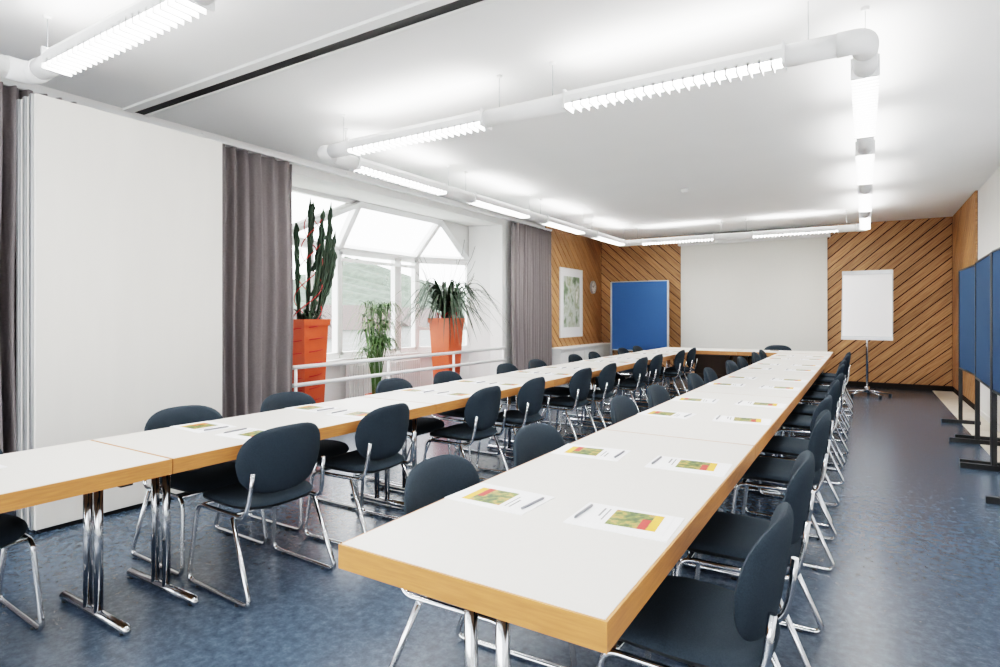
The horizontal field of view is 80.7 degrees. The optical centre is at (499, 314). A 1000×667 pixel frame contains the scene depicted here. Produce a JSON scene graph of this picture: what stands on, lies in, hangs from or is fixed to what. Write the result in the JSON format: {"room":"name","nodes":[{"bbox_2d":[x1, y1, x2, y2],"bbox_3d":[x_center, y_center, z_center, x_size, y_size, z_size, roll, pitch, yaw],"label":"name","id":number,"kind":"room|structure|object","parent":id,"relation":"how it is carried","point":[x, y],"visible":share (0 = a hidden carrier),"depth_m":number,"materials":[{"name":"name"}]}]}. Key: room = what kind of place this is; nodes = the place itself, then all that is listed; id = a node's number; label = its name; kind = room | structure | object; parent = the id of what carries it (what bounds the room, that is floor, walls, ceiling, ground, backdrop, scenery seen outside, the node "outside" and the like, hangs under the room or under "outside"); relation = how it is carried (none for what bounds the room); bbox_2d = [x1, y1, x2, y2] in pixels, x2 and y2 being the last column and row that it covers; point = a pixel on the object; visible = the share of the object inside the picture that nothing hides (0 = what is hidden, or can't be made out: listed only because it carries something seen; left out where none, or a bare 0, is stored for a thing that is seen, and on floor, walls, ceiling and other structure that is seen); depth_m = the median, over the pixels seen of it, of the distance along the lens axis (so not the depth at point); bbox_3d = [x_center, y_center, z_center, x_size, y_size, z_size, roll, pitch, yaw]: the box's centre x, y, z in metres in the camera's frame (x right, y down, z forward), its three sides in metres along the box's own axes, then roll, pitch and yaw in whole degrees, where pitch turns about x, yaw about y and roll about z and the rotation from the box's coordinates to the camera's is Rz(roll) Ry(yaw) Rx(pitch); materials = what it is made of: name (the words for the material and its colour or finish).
{"room":"conference room","nodes":[
{"label":"conference room","id":0,"kind":"room"},
{"bbox_2d":[0,76,544,374],"bbox_3d":[-1.982,-0.145,7.288,0.250,3.250,16.300,0,0,32],"label":"wall","id":1,"kind":"structure","parent":0,"point":[500,229],"depth_m":9.08,"materials":[{"name":"paint"}]},
{"bbox_2d":[0,79,551,230],"bbox_3d":[-1.939,-1.673,6.968,0.160,0.045,11.000,0,0,32],"label":"rail","id":2,"kind":"object","parent":1,"relation":"attached to","point":[5,83],"visible":0.85,"depth_m":6.13,"materials":[{"name":"white metal"}]},
{"bbox_2d":[0,82,76,453],"bbox_3d":[-3.961,-0.145,3.486,0.140,2.990,2.570,0,0,32],"label":"curtain","id":3,"kind":"object","parent":2,"relation":"hanging from","point":[9,95],"visible":0.2,"depth_m":4.21,"materials":[{"name":"grey fabric"}]},
{"bbox_2d":[222,144,292,417],"bbox_3d":[-2.568,-0.145,5.865,0.142,2.990,1.283,0,0,32],"label":"curtain","id":4,"kind":"object","parent":2,"relation":"hanging from","point":[257,242],"visible":0.54,"depth_m":5.98,"materials":[{"name":"grey fabric"}]},
{"bbox_2d":[511,221,551,370],"bbox_3d":[0.585,-0.145,10.951,0.144,2.990,1.510,0,0,32],"label":"curtain","id":5,"kind":"object","parent":2,"relation":"hanging from","point":[531,297],"visible":0.8,"depth_m":10.87,"materials":[{"name":"grey fabric"}]},
{"bbox_2d":[292,347,505,391],"bbox_3d":[-1.099,0.969,8.400,0.048,0.823,4.500,0,0,32],"label":"railing","id":6,"kind":"object","parent":1,"relation":"in","point":[388,373],"depth_m":7.78,"materials":[{"name":"white metal"}]},
{"bbox_2d":[292,179,489,401],"bbox_3d":[-1.727,-0.150,8.722,0.892,3.060,4.754,0,0,32],"label":"wall","id":7,"kind":"structure","parent":0,"point":[475,235],"depth_m":10.43,"materials":[{"name":"paint"}]},
{"bbox_2d":[292,238,338,359],"bbox_3d":[-2.511,-0.170,7.782,0.089,1.585,1.505,0,0,13],"label":"window","id":8,"kind":"structure","parent":7,"relation":"in","point":[335,282],"depth_m":8.43,"materials":[{"name":"white paint"}]},
{"bbox_2d":[339,249,417,357],"bbox_3d":[-1.875,-0.170,9.223,0.118,1.585,1.785,0,0,32],"label":"window","id":9,"kind":"structure","parent":7,"relation":"in","point":[395,264],"depth_m":9.48,"materials":[{"name":"white paint"}]},
{"bbox_2d":[292,186,469,260],"bbox_3d":[-1.816,-1.265,8.903,0.604,0.724,4.050,0,0,32],"label":"window","id":10,"kind":"structure","parent":7,"relation":"in","point":[353,207],"depth_m":8.61,"materials":[{"name":"white paint"}]},
{"bbox_2d":[326,350,462,362],"bbox_3d":[-1.772,0.640,8.884,0.665,0.030,4.059,0,0,32],"label":"trim","id":11,"kind":"structure","parent":7,"relation":"attached to","point":[428,352],"depth_m":8.87,"materials":[{"name":"white paint"}]},
{"bbox_2d":[417,260,470,351],"bbox_3d":[-0.994,-0.170,10.229,1.065,1.585,0.085,0,0,-30],"label":"window","id":12,"kind":"structure","parent":7,"relation":"in","point":[467,345],"depth_m":10.37,"materials":[{"name":"white paint"}]},
{"bbox_2d":[0,0,999,240],"bbox_3d":[0.997,-1.845,5.441,7.260,0.150,16.800,0,0,32],"label":"ceiling","id":13,"kind":"structure","parent":0,"point":[770,151],"depth_m":4.82,"materials":[{"name":"paint"}]},
{"bbox_2d":[0,0,216,83],"bbox_3d":[-1.987,-1.587,0.894,4.470,0.366,3.825,0,0,32],"label":"tube light","id":14,"kind":"object","parent":13,"relation":"hanging from","point":[141,20],"visible":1,"depth_m":3.06,"materials":[{"name":"white plastic"}]},
{"bbox_2d":[122,0,499,116],"bbox_3d":[-0.303,-1.760,3.344,6.760,0.020,0.205,0,0,32],"label":"ceiling track","id":15,"kind":"object","parent":13,"relation":"attached to","point":[420,13],"visible":1,"depth_m":3.90,"materials":[{"name":"metal"}]},
{"bbox_2d":[317,0,879,245],"bbox_3d":[2.246,-1.587,7.608,4.350,0.366,8.050,0,0,32],"label":"tube light","id":16,"kind":"object","parent":13,"relation":"hanging from","point":[862,44],"visible":1,"depth_m":4.25,"materials":[{"name":"white metal"}]},
{"bbox_2d":[0,373,999,666],"bbox_3d":[0.997,1.430,5.441,6.760,0.100,16.300,0,0,32],"label":"floor","id":17,"kind":"structure","parent":0,"point":[914,581],"depth_m":3.03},
{"bbox_2d":[0,449,44,631],"bbox_3d":[-2.334,0.966,2.484,0.547,0.828,0.530,0,0,34],"label":"chair","id":18,"kind":"object","parent":17,"relation":"on","point":[13,528],"visible":0.94,"depth_m":2.54,"materials":[{"name":"silver metal"}]},
{"bbox_2d":[0,440,171,635],"bbox_3d":[-2.279,1.010,2.017,0.760,0.740,1.890,0,0,32],"label":"conference table","id":19,"kind":"object","parent":17,"relation":"on","point":[33,477],"visible":1,"depth_m":2.56,"materials":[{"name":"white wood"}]},
{"bbox_2d":[16,93,221,532],"bbox_3d":[-2.694,-0.005,4.285,0.275,2.770,1.275,0,0,32],"label":"partition panels","id":20,"kind":"object","parent":17,"relation":"on","point":[119,218],"visible":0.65,"depth_m":4.03,"materials":[{"name":"laminate"}]},
{"bbox_2d":[131,405,267,576],"bbox_3d":[-1.746,0.966,3.437,0.547,0.828,0.530,0,0,34],"label":"chair","id":21,"kind":"object","parent":17,"relation":"on","point":[198,482],"visible":0.51,"depth_m":3.36,"materials":[{"name":"plastic"}]},
{"bbox_2d":[187,422,335,608],"bbox_3d":[-1.249,0.966,3.103,0.547,0.828,0.530,0,0,35],"label":"chair","id":22,"kind":"object","parent":17,"relation":"on","point":[273,466],"visible":1,"depth_m":2.95,"materials":[{"name":"plastic"}]},
{"bbox_2d":[92,397,435,605],"bbox_3d":[-1.281,1.010,3.627,0.760,0.740,1.890,0,0,32],"label":"conference table","id":23,"kind":"object","parent":17,"relation":"on","point":[189,451],"visible":0.6,"depth_m":3.03,"materials":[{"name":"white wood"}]},
{"bbox_2d":[170,421,236,432],"bbox_3d":[-1.692,0.633,3.363,0.316,0.012,0.220,0,0,35],"label":"brochure","id":24,"kind":"object","parent":23,"relation":"on","point":[205,426],"visible":1,"depth_m":3.35,"materials":[{"name":"white paper"}]},
{"bbox_2d":[215,428,264,439],"bbox_3d":[-1.327,0.633,3.155,0.316,0.012,0.220,0,0,28],"label":"brochure","id":25,"kind":"object","parent":23,"relation":"on","point":[243,433],"visible":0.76,"depth_m":3.15,"materials":[{"name":"white paper"}]},
{"bbox_2d":[285,404,340,412],"bbox_3d":[-1.280,0.633,4.027,0.316,0.012,0.220,0,0,34],"label":"brochure","id":26,"kind":"object","parent":23,"relation":"on","point":[312,408],"visible":1,"depth_m":4.00,"materials":[{"name":"white paper"}]},
{"bbox_2d":[325,409,368,418],"bbox_3d":[-0.932,0.633,3.792,0.316,0.012,0.220,0,0,28],"label":"brochure","id":27,"kind":"object","parent":23,"relation":"on","point":[343,413],"visible":0.85,"depth_m":3.79,"materials":[{"name":"white paper"}]},
{"bbox_2d":[248,391,359,530],"bbox_3d":[-1.353,0.966,4.086,0.547,0.828,0.530,0,0,32],"label":"chair","id":28,"kind":"object","parent":17,"relation":"on","point":[328,448],"visible":0.21,"depth_m":4.12,"materials":[{"name":"plastic"}]},
{"bbox_2d":[304,403,414,544],"bbox_3d":[-0.861,0.966,3.758,0.547,0.828,0.530,0,0,30],"label":"chair","id":29,"kind":"object","parent":17,"relation":"on","point":[381,433],"visible":0.9,"depth_m":3.60,"materials":[{"name":"plastic"}]},
{"bbox_2d":[365,378,450,484],"bbox_3d":[-0.769,0.966,5.019,0.547,0.828,0.530,0,0,32],"label":"chair","id":30,"kind":"object","parent":17,"relation":"on","point":[425,425],"visible":0.34,"depth_m":5.02,"materials":[{"name":"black fabric"}]},
{"bbox_2d":[360,376,553,491],"bbox_3d":[-0.283,1.010,5.236,0.760,0.740,1.890,0,0,32],"label":"conference table","id":31,"kind":"object","parent":17,"relation":"on","point":[443,403],"visible":0.34,"depth_m":4.86,"materials":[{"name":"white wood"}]},
{"bbox_2d":[395,388,438,393],"bbox_3d":[-0.706,0.633,4.953,0.316,0.012,0.220,0,0,30],"label":"brochure","id":32,"kind":"object","parent":31,"relation":"on","point":[408,390],"visible":1,"depth_m":4.95,"materials":[{"name":"white paper"}]},
{"bbox_2d":[432,391,471,397],"bbox_3d":[-0.354,0.633,4.723,0.316,0.012,0.220,0,0,36],"label":"brochure","id":33,"kind":"object","parent":31,"relation":"on","point":[446,393],"visible":0.95,"depth_m":4.70,"materials":[{"name":"white paper"}]},
{"bbox_2d":[426,371,499,461],"bbox_3d":[-0.364,0.966,5.685,0.547,0.828,0.530,0,0,31],"label":"chair","id":34,"kind":"object","parent":17,"relation":"on","point":[442,376],"visible":0.33,"depth_m":5.66,"materials":[{"name":"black fabric"}]},
{"bbox_2d":[423,386,508,480],"bbox_3d":[-0.263,0.966,4.681,0.547,0.828,0.530,0,0,31],"label":"chair","id":35,"kind":"object","parent":17,"relation":"on","point":[481,411],"visible":0.86,"depth_m":4.52,"materials":[{"name":"plastic"}]},
{"bbox_2d":[389,454,576,666],"bbox_3d":[-0.068,0.966,2.159,0.547,0.828,0.530,0,0,29],"label":"chair","id":36,"kind":"object","parent":17,"relation":"on","point":[433,479],"visible":0.21,"depth_m":2.23,"materials":[{"name":"plastic"}]},
{"bbox_2d":[476,377,549,472],"bbox_3d":[0.144,0.966,5.347,0.547,0.828,0.530,0,0,30],"label":"chair","id":37,"kind":"object","parent":17,"relation":"on","point":[530,396],"visible":0.78,"depth_m":5.18,"materials":[{"name":"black plastic"}]},
{"bbox_2d":[489,363,551,440],"bbox_3d":[0.233,0.966,6.609,0.547,0.828,0.530,0,0,32],"label":"chair","id":38,"kind":"object","parent":17,"relation":"on","point":[504,367],"visible":0.15,"depth_m":6.64,"materials":[{"name":"blue fabric"}]},
{"bbox_2d":[513,423,564,467],"bbox_3d":[0.337,0.966,2.828,0.547,0.828,0.530,0,0,34],"label":"chair","id":39,"kind":"object","parent":17,"relation":"on","point":[532,441],"visible":0.11,"depth_m":2.94,"materials":[{"name":"blue fabric"}]},
{"bbox_2d":[338,429,754,666],"bbox_3d":[0.399,1.010,2.266,0.795,0.740,1.948,0,0,32],"label":"conference table","id":40,"kind":"object","parent":17,"relation":"on","point":[534,570],"visible":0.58,"depth_m":1.64,"materials":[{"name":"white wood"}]},
{"bbox_2d":[445,483,554,514],"bbox_3d":[-0.001,0.633,2.058,0.316,0.012,0.220,0,0,34],"label":"brochure","id":41,"kind":"object","parent":40,"relation":"on","point":[514,501],"visible":1,"depth_m":2.04,"materials":[{"name":"white paper"}]},
{"bbox_2d":[551,444,630,460],"bbox_3d":[0.425,0.633,2.744,0.316,0.012,0.220,0,0,28],"label":"brochure","id":42,"kind":"object","parent":40,"relation":"on","point":[602,453],"visible":1,"depth_m":2.72,"materials":[{"name":"white paper"}]},
{"bbox_2d":[563,502,684,542],"bbox_3d":[0.387,0.633,1.829,0.316,0.012,0.220,0,0,30],"label":"brochure","id":43,"kind":"object","parent":40,"relation":"on","point":[642,524],"visible":1,"depth_m":1.81,"materials":[{"name":"white paper"}]},
{"bbox_2d":[644,455,731,476],"bbox_3d":[0.799,0.633,2.495,0.316,0.012,0.220,0,0,30],"label":"brochure","id":44,"kind":"object","parent":40,"relation":"on","point":[660,462],"visible":1,"depth_m":2.47,"materials":[{"name":"white paper"}]},
{"bbox_2d":[528,359,578,431],"bbox_3d":[0.616,0.966,7.219,0.547,0.828,0.530,0,0,32],"label":"chair","id":45,"kind":"object","parent":17,"relation":"on","point":[535,363],"visible":0.31,"depth_m":7.20,"materials":[{"name":"plastic"}]},
{"bbox_2d":[490,363,620,443],"bbox_3d":[0.715,1.010,6.846,0.760,0.740,1.890,0,0,32],"label":"conference table","id":46,"kind":"object","parent":17,"relation":"on","point":[558,380],"visible":0.36,"depth_m":6.79,"materials":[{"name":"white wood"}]},
{"bbox_2d":[535,367,596,440],"bbox_3d":[0.715,0.966,6.286,0.547,0.828,0.530,0,0,33],"label":"chair","id":47,"kind":"object","parent":17,"relation":"on","point":[580,382],"visible":0.84,"depth_m":6.11,"materials":[{"name":"black plastic"}]},
{"bbox_2d":[552,343,609,364],"bbox_3d":[1.816,1.020,12.835,0.300,0.720,2.770,0,0,32],"label":"radiator cover","id":48,"kind":"object","parent":17,"relation":"on","point":[560,355],"visible":0.46,"depth_m":12.35,"materials":[{"name":"white paint"}]},
{"bbox_2d":[562,354,610,415],"bbox_3d":[1.217,0.966,8.211,0.547,0.828,0.530,0,0,31],"label":"chair","id":49,"kind":"object","parent":17,"relation":"on","point":[572,357],"visible":0.21,"depth_m":8.25,"materials":[{"name":"blue fabric"}]},
{"bbox_2d":[564,363,619,435],"bbox_3d":[1.103,0.966,6.894,0.547,0.828,0.530,0,0,30],"label":"chair","id":50,"kind":"object","parent":17,"relation":"on","point":[606,380],"visible":0.73,"depth_m":6.71,"materials":[{"name":"plastic"}]},
{"bbox_2d":[588,351,627,409],"bbox_3d":[1.585,0.966,8.806,0.547,0.828,0.530,0,0,29],"label":"chair","id":51,"kind":"object","parent":17,"relation":"on","point":[592,355],"visible":0.15,"depth_m":8.81,"materials":[{"name":"black plastic"}]},
{"bbox_2d":[571,355,664,419],"bbox_3d":[1.713,1.010,8.456,0.760,0.740,1.890,0,0,32],"label":"conference table","id":52,"kind":"object","parent":17,"relation":"on","point":[624,366],"visible":0.24,"depth_m":8.11,"materials":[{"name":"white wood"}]},
{"bbox_2d":[610,395,638,424],"bbox_3d":[0.990,0.966,3.880,0.547,0.828,0.530,0,0,30],"label":"chair","id":53,"kind":"object","parent":17,"relation":"on","point":[622,407],"visible":0.17,"depth_m":4.00,"materials":[{"name":"plastic"}]},
{"bbox_2d":[603,357,650,415],"bbox_3d":[1.716,0.966,7.879,0.547,0.828,0.530,0,0,32],"label":"chair","id":54,"kind":"object","parent":17,"relation":"on","point":[639,371],"visible":0.66,"depth_m":7.69,"materials":[{"name":"plastic"}]},
{"bbox_2d":[614,348,653,398],"bbox_3d":[2.230,0.966,9.820,0.547,0.828,0.530,0,0,33],"label":"chair","id":55,"kind":"object","parent":17,"relation":"on","point":[620,350],"visible":0.29,"depth_m":9.75,"materials":[{"name":"blue fabric"}]},
{"bbox_2d":[610,280,671,380],"bbox_3d":[3.017,0.320,12.779,1.300,2.120,0.520,0,0,32],"label":"pinboard","id":56,"kind":"object","parent":17,"relation":"on","point":[639,310],"visible":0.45,"depth_m":12.75,"materials":[{"name":"blue fabric"}]},
{"bbox_2d":[622,354,664,412],"bbox_3d":[2.080,0.966,8.476,0.547,0.828,0.530,0,0,32],"label":"chair","id":57,"kind":"object","parent":17,"relation":"on","point":[655,366],"visible":0.57,"depth_m":8.29,"materials":[{"name":"plastic"}]},
{"bbox_2d":[620,349,688,400],"bbox_3d":[2.711,1.010,10.065,0.760,0.740,1.890,0,0,32],"label":"conference table","id":58,"kind":"object","parent":17,"relation":"on","point":[662,351],"visible":0.29,"depth_m":10.05,"materials":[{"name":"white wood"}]},
{"bbox_2d":[647,384,670,408],"bbox_3d":[1.396,0.966,4.523,0.547,0.828,0.530,0,0,32],"label":"chair","id":59,"kind":"object","parent":17,"relation":"on","point":[656,394],"visible":0.13,"depth_m":4.64,"materials":[{"name":"plastic"}]},
{"bbox_2d":[651,350,686,398],"bbox_3d":[2.719,0.966,9.493,0.547,0.828,0.530,0,0,30],"label":"chair","id":60,"kind":"object","parent":17,"relation":"on","point":[679,358],"visible":0.65,"depth_m":9.28,"materials":[{"name":"blue fabric"}]},
{"bbox_2d":[662,347,697,396],"bbox_3d":[3.111,0.966,10.133,0.547,0.828,0.530,0,0,29],"label":"chair","id":61,"kind":"object","parent":17,"relation":"on","point":[690,358],"visible":0.7,"depth_m":9.94,"materials":[{"name":"blue fabric"}]},
{"bbox_2d":[687,373,703,390],"bbox_3d":[2.002,0.966,5.465,0.547,0.828,0.530,0,0,31],"label":"chair","id":62,"kind":"object","parent":17,"relation":"on","point":[694,381],"visible":0.1,"depth_m":5.58,"materials":[{"name":"blue fabric"}]},
{"bbox_2d":[597,502,798,666],"bbox_3d":[0.612,0.966,1.785,0.547,0.828,0.530,0,0,34],"label":"chair","id":63,"kind":"object","parent":17,"relation":"on","point":[693,622],"visible":0.96,"depth_m":1.63,"materials":[{"name":"plastic"}]},
{"bbox_2d":[604,391,794,579],"bbox_3d":[1.427,1.010,3.925,0.795,0.740,1.948,0,0,32],"label":"conference table","id":64,"kind":"object","parent":17,"relation":"on","point":[700,426],"visible":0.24,"depth_m":3.54,"materials":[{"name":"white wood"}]},
{"bbox_2d":[638,409,695,418],"bbox_3d":[1.076,0.633,3.795,0.316,0.012,0.220,0,0,35],"label":"brochure","id":65,"kind":"object","parent":64,"relation":"on","point":[660,413],"visible":1,"depth_m":3.77,"materials":[{"name":"white paper"}]},
{"bbox_2d":[671,397,718,402],"bbox_3d":[1.467,0.633,4.424,0.316,0.012,0.220,0,0,28],"label":"brochure","id":66,"kind":"object","parent":64,"relation":"on","point":[686,399],"visible":1,"depth_m":4.40,"materials":[{"name":"white paper"}]},
{"bbox_2d":[712,415,771,425],"bbox_3d":[1.468,0.633,3.574,0.316,0.012,0.220,0,0,28],"label":"brochure","id":67,"kind":"object","parent":64,"relation":"on","point":[719,418],"visible":1,"depth_m":3.55,"materials":[{"name":"white paper"}]},
{"bbox_2d":[734,400,786,408],"bbox_3d":[1.859,0.633,4.202,0.316,0.012,0.220,0,0,32],"label":"brochure","id":68,"kind":"object","parent":64,"relation":"on","point":[744,403],"visible":1,"depth_m":4.18,"materials":[{"name":"white paper"}]},
{"bbox_2d":[658,347,743,387],"bbox_3d":[3.724,1.010,11.034,1.456,0.740,0.760,0,0,32],"label":"conference table","id":69,"kind":"object","parent":17,"relation":"on","point":[699,351],"visible":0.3,"depth_m":10.68,"materials":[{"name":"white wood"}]},
{"bbox_2d":[703,367,717,383],"bbox_3d":[2.367,0.966,6.085,0.547,0.828,0.530,0,0,30],"label":"chair","id":70,"kind":"object","parent":17,"relation":"on","point":[710,375],"visible":0.11,"depth_m":6.20,"materials":[{"name":"blue fabric"}]},
{"bbox_2d":[725,360,738,374],"bbox_3d":[2.985,0.966,7.092,0.547,0.828,0.530,0,0,33],"label":"chair","id":71,"kind":"object","parent":17,"relation":"on","point":[731,366],"visible":0.13,"depth_m":7.22,"materials":[{"name":"blue fabric"}]},
{"bbox_2d":[675,450,823,666],"bbox_3d":[1.028,0.966,2.446,0.547,0.828,0.530,0,0,30],"label":"chair","id":72,"kind":"object","parent":17,"relation":"on","point":[731,536],"visible":0.69,"depth_m":2.31,"materials":[{"name":"plastic"}]},
{"bbox_2d":[692,372,813,486],"bbox_3d":[2.456,1.010,5.584,0.795,0.740,1.948,0,0,32],"label":"conference table","id":73,"kind":"object","parent":17,"relation":"on","point":[751,387],"visible":0.29,"depth_m":5.27,"materials":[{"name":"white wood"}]},
{"bbox_2d":[759,385,800,390],"bbox_3d":[2.444,0.633,5.146,0.316,0.012,0.220,0,0,32],"label":"brochure","id":74,"kind":"object","parent":73,"relation":"on","point":[762,386],"visible":1,"depth_m":5.11,"materials":[{"name":"white paper"}]},
{"bbox_2d":[764,345,791,350],"bbox_3d":[5.001,0.966,10.646,0.530,0.828,0.547,0,0,32],"label":"chair","id":75,"kind":"object","parent":17,"relation":"on","point":[771,347],"visible":0.07,"depth_m":10.82,"materials":[{"name":"blue fabric"}]},
{"bbox_2d":[735,361,824,438],"bbox_3d":[3.485,1.010,7.243,0.795,0.740,1.948,0,0,32],"label":"conference table","id":76,"kind":"object","parent":17,"relation":"on","point":[784,365],"visible":0.16,"depth_m":7.04,"materials":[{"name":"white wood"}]},
{"bbox_2d":[731,410,836,571],"bbox_3d":[1.683,0.966,3.498,0.547,0.828,0.530,0,0,31],"label":"chair","id":77,"kind":"object","parent":17,"relation":"on","point":[769,469],"visible":0.78,"depth_m":3.33,"materials":[{"name":"black plastic"}]},
{"bbox_2d":[736,349,833,383],"bbox_3d":[4.964,1.010,10.265,1.456,0.740,0.760,0,0,32],"label":"conference table","id":78,"kind":"object","parent":17,"relation":"on","point":[747,353],"visible":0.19,"depth_m":10.24,"materials":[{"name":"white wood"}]},
{"bbox_2d":[745,395,839,527],"bbox_3d":[2.062,0.966,4.157,0.547,0.828,0.530,0,0,35],"label":"chair","id":79,"kind":"object","parent":17,"relation":"on","point":[783,445],"visible":0.44,"depth_m":4.04,"materials":[{"name":"plastic"}]},
{"bbox_2d":[761,353,831,366],"bbox_3d":[4.513,1.010,8.902,0.795,0.740,1.948,0,0,32],"label":"conference table","id":80,"kind":"object","parent":17,"relation":"on","point":[797,357],"visible":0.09,"depth_m":8.87,"materials":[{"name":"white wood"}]},
{"bbox_2d":[772,380,843,484],"bbox_3d":[2.663,0.966,5.104,0.547,0.828,0.530,0,0,29],"label":"chair","id":81,"kind":"object","parent":17,"relation":"on","point":[793,420],"visible":0.52,"depth_m":4.93,"materials":[{"name":"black fabric"}]},
{"bbox_2d":[780,373,848,465],"bbox_3d":[3.049,0.966,5.710,0.547,0.828,0.530,0,0,33],"label":"chair","id":82,"kind":"object","parent":17,"relation":"on","point":[800,409],"visible":0.42,"depth_m":5.59,"materials":[{"name":"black fabric"}]},
{"bbox_2d":[792,364,847,441],"bbox_3d":[3.656,0.966,6.723,0.547,0.828,0.530,0,0,31],"label":"chair","id":83,"kind":"object","parent":17,"relation":"on","point":[809,395],"visible":0.44,"depth_m":6.58,"materials":[{"name":"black plastic"}]},
{"bbox_2d":[801,360,849,429],"bbox_3d":[4.049,0.966,7.362,0.547,0.828,0.530,0,0,29],"label":"chair","id":84,"kind":"object","parent":17,"relation":"on","point":[818,388],"visible":0.33,"depth_m":7.21,"materials":[{"name":"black plastic"}]},
{"bbox_2d":[808,354,852,415],"bbox_3d":[4.667,0.966,8.332,0.547,0.828,0.530,0,0,29],"label":"chair","id":85,"kind":"object","parent":17,"relation":"on","point":[826,380],"visible":0.41,"depth_m":8.16,"materials":[{"name":"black plastic"}]},
{"bbox_2d":[810,352,852,408],"bbox_3d":[5.033,0.966,8.928,0.547,0.828,0.530,0,0,32],"label":"chair","id":86,"kind":"object","parent":17,"relation":"on","point":[832,375],"visible":0.23,"depth_m":8.81,"materials":[{"name":"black fabric"}]},
{"bbox_2d":[841,270,892,398],"bbox_3d":[6.288,0.310,10.081,0.740,2.140,0.667,0,0,35],"label":"easel","id":87,"kind":"object","parent":17,"relation":"on","point":[867,296],"visible":0.92,"depth_m":9.98,"materials":[{"name":"white paper"}]},
{"bbox_2d":[933,391,999,461],"bbox_3d":[4.766,1.377,5.428,0.300,0.006,12.250,0,0,32],"label":"tile strip","id":88,"kind":"object","parent":17,"relation":"on","point":[950,399],"visible":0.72,"depth_m":8.13,"materials":[{"name":"beige tile"}]},
{"bbox_2d":[941,264,999,440],"bbox_3d":[5.547,0.405,6.973,0.400,1.950,1.190,0,0,31],"label":"pinboard","id":89,"kind":"object","parent":17,"relation":"on","point":[966,276],"visible":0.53,"depth_m":7.08,"materials":[{"name":"blue fabric"}]},
{"bbox_2d":[949,252,999,465],"bbox_3d":[4.776,0.405,5.805,0.480,1.950,1.190,0,0,34],"label":"pinboard","id":90,"kind":"object","parent":17,"relation":"on","point":[983,265],"visible":0.73,"depth_m":5.84,"materials":[{"name":"blue fabric"}]},
{"bbox_2d":[960,247,999,504],"bbox_3d":[4.074,0.405,4.710,0.480,1.950,1.190,0,0,31],"label":"pinboard","id":91,"kind":"object","parent":17,"relation":"on","point":[995,254],"visible":1,"depth_m":5.17,"materials":[{"name":"blue fabric"}]},
{"bbox_2d":[978,166,999,424],"bbox_3d":[3.976,-0.145,3.594,0.250,3.250,16.300,0,0,32],"label":"wall","id":92,"kind":"structure","parent":0,"point":[989,192],"depth_m":7.64,"materials":[{"name":"paint"}]},
{"bbox_3d":[-1.733,1.440,8.781,1.400,0.120,5.100,0,0,32],"label":"floor","id":93,"kind":"structure","parent":0,"visible":0},
{"bbox_2d":[292,198,337,402],"bbox_3d":[-2.204,-0.005,7.008,0.475,2.770,0.654,0,0,32],"label":"potted cactus","id":94,"kind":"object","parent":93,"relation":"on","point":[310,332],"visible":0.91,"depth_m":6.90,"materials":[{"name":"green plant"}]},
{"bbox_2d":[348,299,408,395],"bbox_3d":[-1.706,0.579,8.242,0.742,1.602,0.991,0,0,25],"label":"dracaena","id":95,"kind":"object","parent":93,"relation":"on","point":[378,341],"visible":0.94,"depth_m":8.21,"materials":[{"name":"green plant"}]},
{"bbox_2d":[346,358,420,398],"bbox_3d":[-1.768,1.050,9.156,0.085,0.660,1.600,0,0,32],"label":"radiator","id":96,"kind":"object","parent":93,"relation":"on","point":[354,388],"visible":0.45,"depth_m":8.82,"materials":[{"name":"white metal"}]},
{"bbox_2d":[388,240,508,378],"bbox_3d":[-0.643,0.091,9.277,1.620,2.577,2.322,0,0,14],"label":"yucca","id":97,"kind":"object","parent":93,"relation":"on","point":[446,332],"visible":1,"depth_m":9.21,"materials":[{"name":"green plant"}]},
{"bbox_3d":[5.358,-0.145,12.474,7.260,3.250,0.250,0,0,32],"label":"wall","id":98,"kind":"structure","parent":0,"visible":0},
{"bbox_2d":[545,190,977,409],"bbox_3d":[4.528,-0.195,11.136,6.760,3.150,2.900,0,0,32],"label":"cladding","id":99,"kind":"object","parent":98,"relation":"attached to","point":[925,256],"visible":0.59,"depth_m":11.14,"materials":[{"name":"brown wood"}]},
{"bbox_2d":[559,267,582,337],"bbox_3d":[1.533,-0.260,12.640,0.028,1.470,1.130,0,0,32],"label":"poster","id":100,"kind":"object","parent":99,"relation":"attached to","point":[570,280],"visible":1,"depth_m":12.58,"materials":[{"name":"white paper"}]},
{"bbox_2d":[678,232,829,351],"bbox_3d":[5.215,-0.450,12.301,2.940,2.400,0.125,0,0,32],"label":"projection screen","id":101,"kind":"object","parent":99,"relation":"attached to","point":[758,293],"visible":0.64,"depth_m":12.23,"materials":[{"name":"fabric"}]},
{"bbox_2d":[616,372,953,391],"bbox_3d":[5.281,1.335,12.351,6.760,0.090,0.039,0,0,32],"label":"baseboard","id":102,"kind":"structure","parent":98,"relation":"attached to","point":[855,384],"depth_m":11.02,"materials":[{"name":"black wood"}]},
{"label":"outside","id":103,"kind":"structure","parent":0,"visible":0},
{"bbox_2d":[462,330,464,344],"bbox_3d":[-94.760,5.380,235.246,391.000,0.001,700.000,0,0,32],"label":"ground","id":104,"kind":"structure","parent":103,"point":[463,337],"depth_m":134.83,"materials":[{"name":"white"}]},
{"bbox_2d":[293,304,440,352],"bbox_3d":[-15.870,2.180,63.245,12.513,6.400,43.522,0,0,12],"label":"village houses","id":105,"kind":"structure","parent":104,"relation":"on","point":[348,312],"depth_m":58.54,"materials":[{"name":"stone"}]},
{"bbox_2d":[293,256,464,325],"bbox_3d":[-64.587,-10.716,275.370,180.000,40.192,520.000,0,0,32],"label":"wooded hillside","id":106,"kind":"structure","parent":104,"relation":"on","point":[363,282],"depth_m":268.37,"materials":[{"name":"white"}]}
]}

